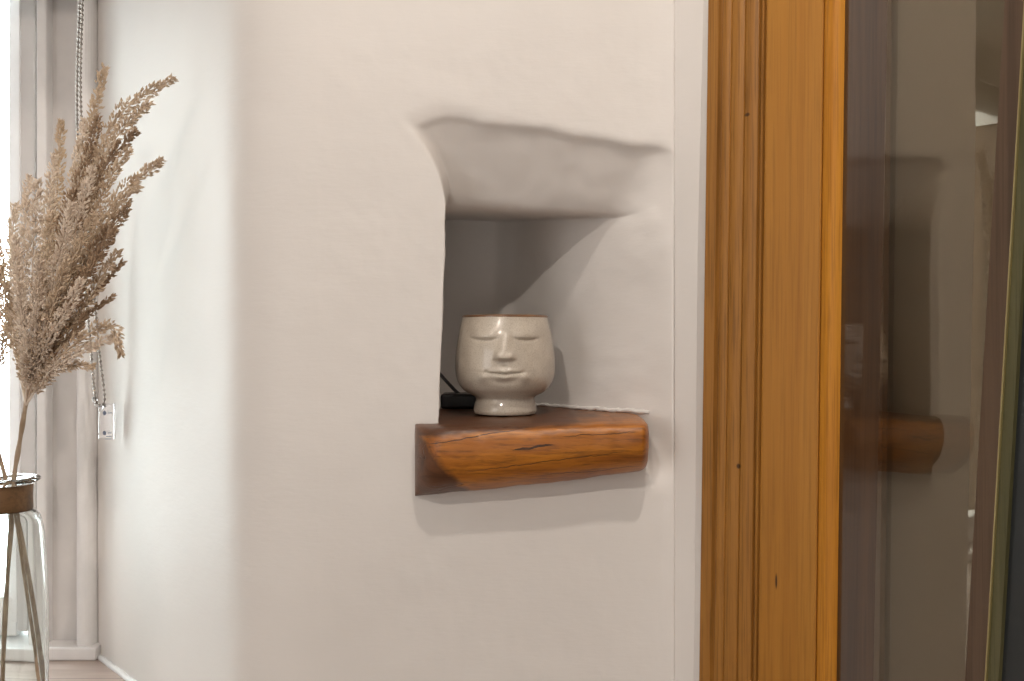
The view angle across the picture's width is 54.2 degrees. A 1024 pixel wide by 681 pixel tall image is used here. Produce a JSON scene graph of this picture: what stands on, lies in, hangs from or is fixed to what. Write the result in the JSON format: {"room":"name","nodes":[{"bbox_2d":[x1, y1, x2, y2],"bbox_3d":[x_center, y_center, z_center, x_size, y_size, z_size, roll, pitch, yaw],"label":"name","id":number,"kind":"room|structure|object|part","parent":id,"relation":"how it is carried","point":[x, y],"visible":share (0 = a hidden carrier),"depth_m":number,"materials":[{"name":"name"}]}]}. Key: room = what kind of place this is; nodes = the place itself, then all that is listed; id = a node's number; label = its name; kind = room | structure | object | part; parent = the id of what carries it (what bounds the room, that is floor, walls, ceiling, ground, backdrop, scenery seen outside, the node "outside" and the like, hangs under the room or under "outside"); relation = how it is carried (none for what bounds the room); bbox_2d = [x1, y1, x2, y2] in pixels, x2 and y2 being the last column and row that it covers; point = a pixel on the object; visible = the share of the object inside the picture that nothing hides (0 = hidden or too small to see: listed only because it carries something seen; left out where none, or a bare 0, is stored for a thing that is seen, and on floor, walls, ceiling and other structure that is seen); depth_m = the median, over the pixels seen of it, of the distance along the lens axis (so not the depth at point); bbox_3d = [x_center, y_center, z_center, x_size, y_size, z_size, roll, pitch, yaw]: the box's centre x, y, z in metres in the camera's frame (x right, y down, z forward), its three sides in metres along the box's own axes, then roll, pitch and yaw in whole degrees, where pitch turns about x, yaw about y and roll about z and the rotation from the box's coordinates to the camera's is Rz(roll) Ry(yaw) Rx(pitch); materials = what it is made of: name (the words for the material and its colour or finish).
{"room":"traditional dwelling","nodes":[
{"label":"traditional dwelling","id":0,"kind":"room"},
{"bbox_2d":[49,659,124,680],"bbox_3d":[-1.030,0.447,1.183,1.539,0.032,0.435,0,0,0],"label":"floor","id":1,"kind":"structure","parent":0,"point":[96,670],"depth_m":1.30,"materials":[{"name":"brown wood"}]},
{"bbox_2d":[0,473,48,680],"bbox_3d":[-0.558,0.290,1.100,0.088,0.280,0.088,0,0,-2],"label":"glass vase","id":2,"kind":"object","parent":1,"relation":"on","point":[24,591],"visible":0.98,"depth_m":1.08,"materials":[{"name":"clear glass"}]},
{"bbox_2d":[0,265,9,479],"bbox_3d":[-0.566,0.117,1.094,0.101,0.583,0.054,0,0,20],"label":"dried grass","id":3,"kind":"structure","parent":2,"relation":"in","point":[3,339],"depth_m":1.07,"materials":[{"name":"beige plant"}]},
{"bbox_3d":[-0.544,0.226,1.100,0.069,0.366,0.005,0,0,0],"label":"stem","id":4,"kind":"part","parent":3,"relation":"part of","materials":[{"name":"beige plant"}]},
{"bbox_2d":[0,477,40,680],"bbox_3d":[-0.574,0.138,1.091,0.127,0.483,0.024,0,0,0],"label":"dried grass","id":5,"kind":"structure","parent":2,"relation":"in","point":[36,659],"depth_m":1.08,"materials":[{"name":"brown plant"}]},
{"bbox_2d":[0,62,178,479],"bbox_3d":[-0.486,0.057,1.055,0.251,0.722,0.106,0,0,20],"label":"dried grass","id":6,"kind":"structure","parent":2,"relation":"in","point":[36,368],"depth_m":1.04,"materials":[{"name":"beige plant"}]},
{"bbox_3d":[-0.545,0.214,1.100,0.057,0.408,0.009,0,0,22],"label":"stem","id":7,"kind":"part","parent":6,"relation":"part of","materials":[{"name":"beige plant"}]},
{"bbox_2d":[97,0,674,680],"bbox_3d":[-0.209,0.100,1.234,0.744,2.400,0.473,0,0,0],"label":"wall","id":8,"kind":"structure","parent":0,"point":[340,184],"depth_m":1.00,"materials":[{"name":"paint"}]},
{"bbox_2d":[415,406,648,495],"bbox_3d":[0.019,0.115,1.099,0.230,0.080,0.291,0,0,0],"label":"shelf","id":9,"kind":"object","parent":8,"relation":"attached to","point":[466,450],"visible":0.9,"depth_m":0.96,"materials":[{"name":"brown wood"}]},
{"bbox_2d":[440,372,475,408],"bbox_3d":[-0.060,0.059,1.198,0.062,0.040,0.076,0,0,0],"label":"junction box","id":10,"kind":"object","parent":9,"relation":"on","point":[456,399],"visible":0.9,"depth_m":1.16,"materials":[{"name":"black plastic"}]},
{"bbox_2d":[455,314,554,415],"bbox_3d":[-0.007,0.026,1.075,0.108,0.106,0.113,0,0,0],"label":"vase","id":11,"kind":"object","parent":9,"relation":"on","point":[504,361],"visible":1,"depth_m":1.04,"materials":[{"name":"ceramic"}]},
{"bbox_2d":[535,403,648,413],"bbox_3d":[0.068,0.075,1.130,0.010,0.008,0.250,0,0,-34],"label":"trim","id":12,"kind":"structure","parent":8,"relation":"attached to","point":[576,407],"depth_m":1.09,"materials":[{"name":"paint"}]},
{"bbox_2d":[674,0,707,680],"bbox_3d":[0.891,0.100,1.212,1.457,2.400,0.516,0,0,0],"label":"door frame","id":13,"kind":"structure","parent":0,"point":[691,16],"depth_m":0.98,"materials":[{"name":"paint"}]},
{"bbox_3d":[-0.240,1.325,-0.425,3.820,0.050,3.850,0,0,0],"label":"floor","id":14,"kind":"structure","parent":0,"visible":0},
{"bbox_2d":[699,0,1023,680],"bbox_3d":[0.336,0.220,0.783,0.128,2.160,0.466,0,0,-30],"label":"door","id":15,"kind":"structure","parent":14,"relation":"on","point":[862,505],"depth_m":0.86,"materials":[{"name":"brown wood"}]},
{"bbox_3d":[0.205,0.220,0.933,0.089,2.160,0.029,0,0,22],"label":"moulding","id":16,"kind":"part","parent":15,"relation":"part of","materials":[{"name":"brown wood"}]},
{"bbox_3d":[0.358,0.220,0.670,0.008,2.160,0.223,0,0,-19],"label":"panel","id":17,"kind":"part","parent":15,"relation":"part of","materials":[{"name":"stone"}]},
{"bbox_3d":[-1.178,0.882,1.230,1.843,0.835,0.460,0,0,0],"label":"wall","id":18,"kind":"structure","parent":0,"visible":0},
{"bbox_2d":[97,654,136,680],"bbox_3d":[-0.416,0.429,1.184,0.008,0.010,0.481,0,0,-40],"label":"trim","id":19,"kind":"structure","parent":18,"relation":"attached to","point":[103,659],"depth_m":1.30,"materials":[{"name":"white wood"}]},
{"bbox_3d":[-1.650,-0.319,1.230,0.900,1.561,0.460,0,0,0],"label":"wall","id":20,"kind":"structure","parent":0,"visible":0},
{"bbox_2d":[9,0,100,660],"bbox_3d":[-0.885,-0.074,1.397,0.650,1.011,0.106,0,0,0],"label":"window","id":21,"kind":"structure","parent":20,"relation":"in","point":[59,445],"depth_m":1.38,"materials":[{"name":"white paint"}]},
{"bbox_3d":[-0.640,-0.065,1.405,0.014,0.991,0.090,0,0,0],"label":"frame post","id":22,"kind":"part","parent":21,"relation":"part of","materials":[{"name":"white paint"}]},
{"bbox_3d":[-0.615,-0.065,1.414,0.044,0.991,0.072,0,0,0],"label":"frame post","id":23,"kind":"part","parent":21,"relation":"part of","materials":[{"name":"paint"}]},
{"bbox_3d":[-0.880,0.422,1.397,0.640,0.018,0.106,0,0,0],"label":"rail","id":24,"kind":"part","parent":21,"relation":"part of","materials":[{"name":"white paint"}]},
{"bbox_2d":[75,0,114,438],"bbox_3d":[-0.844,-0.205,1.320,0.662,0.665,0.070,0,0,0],"label":"chain","id":25,"kind":"object","parent":21,"relation":"attached to","point":[106,411],"visible":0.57,"depth_m":1.29,"materials":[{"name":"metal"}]}
]}

